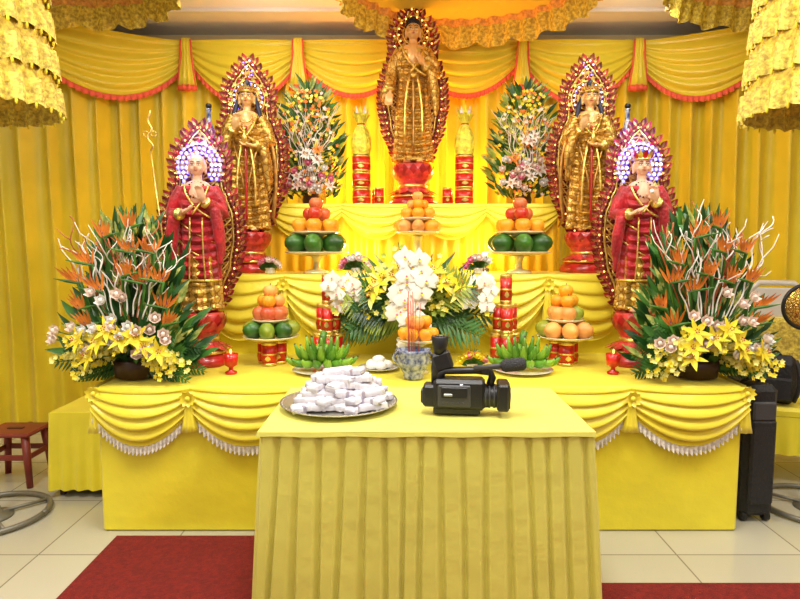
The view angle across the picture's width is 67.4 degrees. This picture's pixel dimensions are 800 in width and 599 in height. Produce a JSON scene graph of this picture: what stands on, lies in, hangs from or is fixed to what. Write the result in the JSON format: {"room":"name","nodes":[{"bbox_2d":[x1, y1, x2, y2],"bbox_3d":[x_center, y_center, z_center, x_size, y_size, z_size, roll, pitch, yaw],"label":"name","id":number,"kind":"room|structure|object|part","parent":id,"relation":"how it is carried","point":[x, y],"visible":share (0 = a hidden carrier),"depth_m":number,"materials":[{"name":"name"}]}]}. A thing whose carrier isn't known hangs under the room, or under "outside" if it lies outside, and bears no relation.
{"room":"house of worship","nodes":[
{"label":"house of worship","id":0,"kind":"room"},
{"bbox_2d":[0,75,225,424],"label":"pleated curtain","id":1,"kind":"object","parent":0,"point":[86,161],"depth_m":4.82,"materials":[{"name":"yellow fabric"}]},
{"bbox_2d":[0,432,799,598],"bbox_3d":[0.100,1.358,1.629,8.400,0.100,8.200,0,5,0],"label":"floor","id":2,"kind":"structure","parent":0,"point":[40,559],"depth_m":2.93,"materials":[{"name":"tile"}]},
{"bbox_2d":[0,422,47,488],"bbox_3d":[-2.360,0.953,3.701,0.321,0.338,0.274,0,5,0],"label":"wooden stool","id":3,"kind":"object","parent":2,"relation":"on","point":[8,430],"visible":0.89,"depth_m":3.67,"materials":[{"name":"red wood"}]},
{"bbox_2d":[0,0,66,534],"bbox_3d":[-2.180,-0.484,3.059,0.884,3.310,0.885,0,5,0],"label":"parasol","id":4,"kind":"object","parent":2,"relation":"on","point":[30,73],"visible":1,"depth_m":2.98,"materials":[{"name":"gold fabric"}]},
{"bbox_2d":[48,396,101,494],"bbox_3d":[-1.805,0.873,3.654,0.454,0.500,0.484,0,5,0],"label":"side table","id":5,"kind":"object","parent":2,"relation":"on","point":[74,456],"visible":0.42,"depth_m":3.43,"materials":[{"name":"yellow fabric"}]},
{"bbox_2d":[320,93,398,203],"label":"pleated curtain","id":6,"kind":"object","parent":2,"relation":"on","point":[381,162],"depth_m":5.21,"materials":[{"name":"yellow fabric"}]},
{"bbox_2d":[84,204,756,529],"bbox_3d":[0.100,0.220,3.965,3.332,1.745,2.181,0,5,0],"label":"altar","id":7,"kind":"object","parent":2,"relation":"on","point":[175,455],"visible":0.52,"depth_m":3.03,"materials":[{"name":"yellow fabric"}]},
{"bbox_2d":[45,203,219,382],"bbox_3d":[-1.393,-0.044,3.085,0.855,0.920,0.480,0,5,0],"label":"flower arrangement","id":8,"kind":"object","parent":7,"relation":"on","point":[153,337],"visible":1,"depth_m":3.02,"materials":[{"name":"green plant"}]},
{"bbox_2d":[143,110,247,368],"bbox_3d":[-1.165,-0.339,3.484,0.531,1.440,0.360,-1,5,-7],"label":"monk statue","id":9,"kind":"object","parent":7,"relation":"on","point":[201,204],"visible":0.86,"depth_m":3.45,"materials":[{"name":"red ceramic"}]},
{"bbox_2d":[206,103,214,136],"bbox_3d":[-1.260,-0.737,4.000,0.080,1.120,0.080,0,5,0],"label":"lamp post","id":10,"kind":"object","parent":7,"relation":"on","point":[208,105],"visible":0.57,"depth_m":3.94,"materials":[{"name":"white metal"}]},
{"bbox_2d":[223,349,237,374],"bbox_3d":[-0.920,0.336,3.264,0.080,0.136,0.080,0,5,0],"label":"votive candle","id":11,"kind":"object","parent":7,"relation":"on","point":[231,358],"visible":1,"depth_m":3.24,"materials":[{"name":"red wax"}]},
{"bbox_2d":[215,53,289,272],"bbox_3d":[-1.067,-0.942,4.123,0.526,1.506,0.360,1,5,13],"label":"statue","id":12,"kind":"object","parent":7,"relation":"on","point":[250,130],"visible":0.85,"depth_m":4.08,"materials":[{"name":"gold paint"}]},
{"bbox_2d":[257,256,281,273],"bbox_3d":[-0.847,-0.223,3.897,0.170,0.116,0.127,0,5,0],"label":"posy","id":13,"kind":"object","parent":7,"relation":"on","point":[268,264],"visible":1,"depth_m":3.90,"materials":[{"name":"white plant"}]},
{"bbox_2d":[242,283,300,366],"bbox_3d":[-0.761,0.141,3.524,0.340,0.477,0.337,0,5,0],"label":"fruit stand","id":14,"kind":"object","parent":7,"relation":"on","point":[270,326],"visible":1,"depth_m":3.45,"materials":[{"name":"food"}]},
{"bbox_2d":[276,73,348,203],"bbox_3d":[-0.694,-1.196,4.521,0.624,0.974,0.404,0,5,0],"label":"flower bouquet","id":15,"kind":"object","parent":7,"relation":"on","point":[306,156],"visible":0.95,"depth_m":4.46,"materials":[{"name":"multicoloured plant"}]},
{"bbox_2d":[284,196,347,273],"bbox_3d":[-0.560,-0.434,4.017,0.430,0.514,0.452,0,5,0],"label":"fruit stand","id":16,"kind":"object","parent":7,"relation":"on","point":[316,224],"visible":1,"depth_m":3.91,"materials":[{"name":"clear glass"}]},
{"bbox_2d":[285,330,358,374],"bbox_3d":[-0.430,0.288,3.306,0.330,0.225,0.334,5,7,41],"label":"banana bunch","id":17,"kind":"object","parent":7,"relation":"on","point":[316,358],"visible":0.94,"depth_m":3.26,"materials":[{"name":"green food"}]},
{"bbox_2d":[313,274,342,348],"bbox_3d":[-0.430,0.111,3.588,0.150,0.525,0.150,5,7,45],"label":"tower","id":18,"kind":"object","parent":7,"relation":"on","point":[325,320],"visible":0.51,"depth_m":3.55,"materials":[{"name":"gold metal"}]},
{"bbox_2d":[337,252,371,273],"bbox_3d":[-0.290,-0.234,3.885,0.226,0.140,0.143,0,5,0],"label":"posy","id":19,"kind":"object","parent":7,"relation":"on","point":[352,261],"visible":0.81,"depth_m":3.88,"materials":[{"name":"white plant"}]},
{"bbox_2d":[352,105,370,203],"bbox_3d":[-0.285,-1.052,4.423,0.145,0.712,0.145,5,7,45],"label":"offering","id":20,"kind":"object","parent":7,"relation":"on","point":[361,139],"visible":0.99,"depth_m":4.38,"materials":[{"name":"gold metal"}]},
{"bbox_2d":[372,189,373,203],"bbox_3d":[-0.180,-0.775,4.589,0.073,0.130,0.073,0,5,0],"label":"can","id":21,"kind":"object","parent":7,"relation":"on","point":[372,189],"visible":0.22,"depth_m":4.56,"materials":[{"name":"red metal"}]},
{"bbox_2d":[358,355,397,371],"bbox_3d":[-0.120,0.353,3.366,0.230,0.084,0.230,0,5,0],"label":"plate","id":22,"kind":"object","parent":7,"relation":"on","point":[378,363],"visible":0.98,"depth_m":3.33,"materials":[{"name":"white food"}]},
{"bbox_2d":[374,187,383,203],"bbox_3d":[-0.155,-0.763,4.449,0.073,0.130,0.073,0,5,0],"label":"can","id":23,"kind":"object","parent":7,"relation":"on","point":[378,191],"visible":0.83,"depth_m":4.42,"materials":[{"name":"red metal"}]},
{"bbox_2d":[320,242,499,357],"bbox_3d":[0.058,0.015,3.575,1.048,0.714,0.440,0,5,0],"label":"centerpiece","id":24,"kind":"object","parent":7,"relation":"on","point":[375,303],"visible":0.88,"depth_m":3.47,"materials":[{"name":"white plant"}]},
{"bbox_2d":[392,291,431,380],"bbox_3d":[0.070,0.184,3.130,0.183,0.463,0.183,4,6,35],"label":"incense burner","id":25,"kind":"object","parent":7,"relation":"on","point":[413,361],"visible":0.93,"depth_m":3.10,"materials":[{"name":"blue ceramic"}]},
{"bbox_2d":[376,8,449,203],"bbox_3d":[0.070,-1.504,4.593,0.548,1.580,0.396,2,5,19],"label":"statue","id":26,"kind":"object","parent":7,"relation":"on","point":[412,94],"visible":1,"depth_m":4.53,"materials":[{"name":"gold paint"}]},
{"bbox_2d":[393,190,440,252],"bbox_3d":[0.119,-0.460,4.071,0.328,0.556,0.328,0,5,0],"label":"fruit stand","id":27,"kind":"object","parent":7,"relation":"on","point":[417,220],"visible":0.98,"depth_m":3.98,"materials":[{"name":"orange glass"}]},
{"bbox_2d":[397,315,438,373],"bbox_3d":[0.100,0.245,3.286,0.240,0.313,0.240,0,5,0],"label":"dish","id":28,"kind":"object","parent":7,"relation":"on","point":[426,331],"visible":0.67,"depth_m":3.23,"materials":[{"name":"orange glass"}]},
{"bbox_2d":[442,187,451,203],"bbox_3d":[0.350,-0.763,4.449,0.073,0.130,0.073,0,5,0],"label":"can","id":29,"kind":"object","parent":7,"relation":"on","point":[446,191],"visible":0.81,"depth_m":4.42,"materials":[{"name":"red metal"}]},
{"bbox_2d":[454,106,473,203],"bbox_3d":[0.475,-1.052,4.423,0.145,0.712,0.145,5,7,45],"label":"offering","id":30,"kind":"object","parent":7,"relation":"on","point":[464,138],"visible":0.98,"depth_m":4.37,"materials":[{"name":"gold metal"}]},
{"bbox_2d":[456,348,487,366],"bbox_3d":[0.397,0.337,3.319,0.184,0.124,0.124,0,5,0],"label":"posy","id":31,"kind":"object","parent":7,"relation":"on","point":[470,358],"visible":0.95,"depth_m":3.30,"materials":[{"name":"yellow plant"}]},
{"bbox_2d":[462,253,492,273],"bbox_3d":[0.500,-0.234,3.889,0.207,0.138,0.146,0,5,0],"label":"posy","id":32,"kind":"object","parent":7,"relation":"on","point":[480,261],"visible":0.98,"depth_m":3.87,"materials":[{"name":"white plant"}]},
{"bbox_2d":[482,252,488,271],"bbox_3d":[0.600,-0.268,4.263,0.070,0.138,0.070,0,5,0],"label":"bulb","id":33,"kind":"object","parent":7,"relation":"on","point":[483,253],"visible":0.36,"depth_m":4.24,"materials":[{"name":"grey"}]},
{"bbox_2d":[490,274,519,357],"bbox_3d":[0.630,0.111,3.588,0.150,0.525,0.150,5,7,45],"label":"tower","id":34,"kind":"object","parent":7,"relation":"on","point":[504,322],"visible":0.72,"depth_m":3.54,"materials":[{"name":"gold metal"}]},
{"bbox_2d":[480,77,557,203],"bbox_3d":[0.930,-1.196,4.524,0.649,0.973,0.370,0,5,0],"label":"flower bouquet","id":35,"kind":"object","parent":7,"relation":"on","point":[524,164],"visible":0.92,"depth_m":4.47,"materials":[{"name":"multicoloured plant"}]},
{"bbox_2d":[487,196,552,273],"bbox_3d":[0.800,-0.434,4.017,0.430,0.514,0.452,0,5,0],"label":"fruit stand","id":36,"kind":"object","parent":7,"relation":"on","point":[518,236],"visible":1,"depth_m":3.91,"materials":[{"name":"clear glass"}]},
{"bbox_2d":[487,330,560,374],"bbox_3d":[0.680,0.288,3.306,0.330,0.225,0.334,-5,7,-41],"label":"banana bunch","id":37,"kind":"object","parent":7,"relation":"on","point":[537,362],"visible":0.84,"depth_m":3.26,"materials":[{"name":"green food"}]},
{"bbox_2d":[535,283,593,366],"bbox_3d":[0.972,0.142,3.523,0.334,0.477,0.338,0,5,0],"label":"fruit stand","id":38,"kind":"object","parent":7,"relation":"on","point":[564,338],"visible":0.98,"depth_m":3.45,"materials":[{"name":"orange food"}]},
{"bbox_2d":[545,53,621,272],"bbox_3d":[1.267,-0.942,4.126,0.529,1.506,0.356,2,6,23],"label":"statue","id":39,"kind":"object","parent":7,"relation":"on","point":[585,131],"visible":0.85,"depth_m":4.08,"materials":[{"name":"gold paint"}]},
{"bbox_2d":[606,349,620,374],"bbox_3d":[1.160,0.336,3.264,0.080,0.136,0.080,0,5,0],"label":"votive candle","id":40,"kind":"object","parent":7,"relation":"on","point":[613,359],"visible":1,"depth_m":3.24,"materials":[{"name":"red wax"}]},
{"bbox_2d":[622,103,630,131],"bbox_3d":[1.500,-0.737,4.000,0.080,1.120,0.080,0,5,0],"label":"lamp post","id":41,"kind":"object","parent":7,"relation":"on","point":[627,105],"visible":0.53,"depth_m":3.94,"materials":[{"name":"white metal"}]},
{"bbox_2d":[590,117,681,367],"bbox_3d":[1.364,-0.340,3.501,0.492,1.440,0.363,3,6,29],"label":"monk statue","id":42,"kind":"object","parent":7,"relation":"on","point":[636,195],"visible":0.79,"depth_m":3.46,"materials":[{"name":"red ceramic"}]},
{"bbox_2d":[618,200,784,381],"bbox_3d":[1.582,-0.045,3.086,0.794,0.921,0.470,0,5,0],"label":"flower arrangement","id":43,"kind":"object","parent":7,"relation":"on","point":[699,342],"visible":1,"depth_m":3.02,"materials":[{"name":"green plant"}]},
{"bbox_2d":[56,535,799,598],"bbox_3d":[1.345,1.355,1.062,5.510,0.008,3.870,0,5,0],"label":"carpet","id":44,"kind":"object","parent":2,"relation":"on","point":[129,566],"visible":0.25,"depth_m":2.61,"materials":[{"name":"red carpet"}]},
{"bbox_2d":[252,387,601,598],"bbox_3d":[0.100,0.839,2.631,1.378,0.752,0.752,0,5,0],"label":"draped table","id":45,"kind":"object","parent":44,"relation":"on","point":[404,500],"visible":0.86,"depth_m":2.28,"materials":[{"name":"fabric"}]},
{"bbox_2d":[280,391,396,417],"bbox_3d":[-0.265,0.449,2.611,0.508,0.026,0.508,0,5,0],"label":"steel tray","id":46,"kind":"object","parent":45,"relation":"on","point":[287,401],"visible":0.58,"depth_m":2.48,"materials":[{"name":"silver metal"}]},
{"bbox_2d":[290,365,392,414],"bbox_3d":[-0.242,0.373,2.605,0.431,0.170,0.386,0,5,0],"label":"pile","id":47,"kind":"object","parent":46,"relation":"on","point":[350,390],"visible":1,"depth_m":2.50,"materials":[{"name":"grey food"}]},
{"bbox_2d":[421,334,526,415],"bbox_3d":[0.300,0.311,2.472,0.427,0.323,0.136,1,5,7],"label":"camcorder","id":48,"kind":"object","parent":45,"relation":"on","point":[447,394],"visible":1,"depth_m":2.44,"materials":[{"name":"black plastic"}]},
{"bbox_2d":[427,75,517,203],"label":"pleated curtain","id":49,"kind":"object","parent":2,"relation":"on","point":[480,123],"depth_m":5.21,"materials":[{"name":"yellow fabric"}]},
{"bbox_2d":[610,72,799,283],"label":"pleated curtain","id":50,"kind":"object","parent":2,"relation":"on","point":[753,174],"depth_m":4.88,"materials":[{"name":"yellow fabric"}]},
{"bbox_2d":[727,376,777,519],"bbox_3d":[1.870,0.781,3.234,0.170,0.760,0.300,0,5,0],"label":"loudspeaker","id":51,"kind":"object","parent":2,"relation":"on","point":[757,449],"visible":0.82,"depth_m":3.10,"materials":[{"name":"black plastic"}]},
{"bbox_2d":[736,0,799,521],"bbox_3d":[2.290,-0.494,3.168,0.944,3.310,0.945,0,5,0],"label":"parasol","id":52,"kind":"object","parent":2,"relation":"on","point":[770,82],"visible":0.95,"depth_m":3.06,"materials":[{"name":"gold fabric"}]},
{"bbox_2d":[741,280,799,455],"bbox_3d":[2.427,0.500,3.804,0.480,1.218,0.528,2,5,17],"label":"banquet chair","id":53,"kind":"object","parent":2,"relation":"on","point":[787,416],"visible":0.2,"depth_m":3.92,"materials":[{"name":"fabric"}]},
{"bbox_3d":[2.429,0.499,3.811,0.436,1.218,0.512,2,5,17],"label":"frame","id":54,"kind":"part","parent":53,"relation":"part of","materials":[{"name":"white plastic"}]},
{"bbox_2d":[761,350,799,404],"bbox_3d":[2.300,0.476,3.680,0.264,0.327,0.172,3,6,29],"label":"backpack","id":55,"kind":"object","parent":53,"relation":"on","point":[787,380],"visible":0.53,"depth_m":3.61,"materials":[{"name":"black fabric"}]},
{"bbox_2d":[781,284,799,329],"bbox_3d":[2.460,0.270,3.639,0.294,0.747,0.024,1,5,11],"label":"fan","id":56,"kind":"object","parent":2,"relation":"on","point":[790,305],"visible":1,"depth_m":3.63,"materials":[{"name":"gold metal"}]},
{"bbox_2d":[141,35,682,39],"bbox_3d":[0.100,-0.701,5.509,8.400,3.300,0.100,0,5,0],"label":"wall","id":57,"kind":"structure","parent":0,"point":[172,37],"depth_m":5.31,"materials":[{"name":"beige paint"}]},
{"bbox_2d":[112,0,728,34],"bbox_3d":[0.100,-2.028,1.322,8.400,0.100,8.200,0,5,0],"label":"ceiling","id":58,"kind":"structure","parent":0,"point":[178,23],"depth_m":5.01,"materials":[{"name":"white"}]},
{"bbox_2d":[49,0,180,32],"bbox_3d":[-2.250,-2.052,3.629,1.854,0.250,1.854,0,5,0],"label":"ceiling canopy","id":59,"kind":"object","parent":58,"relation":"hanging from","point":[97,16],"depth_m":4.44,"materials":[{"name":"yellow fabric"}]},
{"bbox_2d":[54,26,749,101],"bbox_3d":[0.100,-1.870,4.723,7.900,0.550,0.706,0,5,0],"label":"swag valance","id":60,"kind":"object","parent":58,"relation":"hanging from","point":[111,62],"visible":0.59,"depth_m":4.98,"materials":[{"name":"yellow fabric"}]},
{"bbox_2d":[168,7,669,12],"bbox_3d":[0.100,-2.225,4.216,8.000,0.030,1.050,0,5,0],"label":"trim","id":61,"kind":"structure","parent":58,"relation":"attached to","point":[183,9],"depth_m":4.69,"materials":[{"name":"white plastic"}]},
{"bbox_2d":[336,0,602,49],"bbox_3d":[0.460,-2.088,4.028,1.854,0.250,1.854,0,5,0],"label":"ceiling canopy","id":62,"kind":"object","parent":58,"relation":"hanging from","point":[460,23],"depth_m":4.62,"materials":[{"name":"yellow fabric"}]},
{"bbox_2d":[663,0,753,32],"bbox_3d":[2.550,-2.052,3.629,1.854,0.250,1.854,0,5,0],"label":"ceiling canopy","id":63,"kind":"object","parent":58,"relation":"hanging from","point":[736,15],"depth_m":4.43,"materials":[{"name":"yellow fabric"}]}
]}

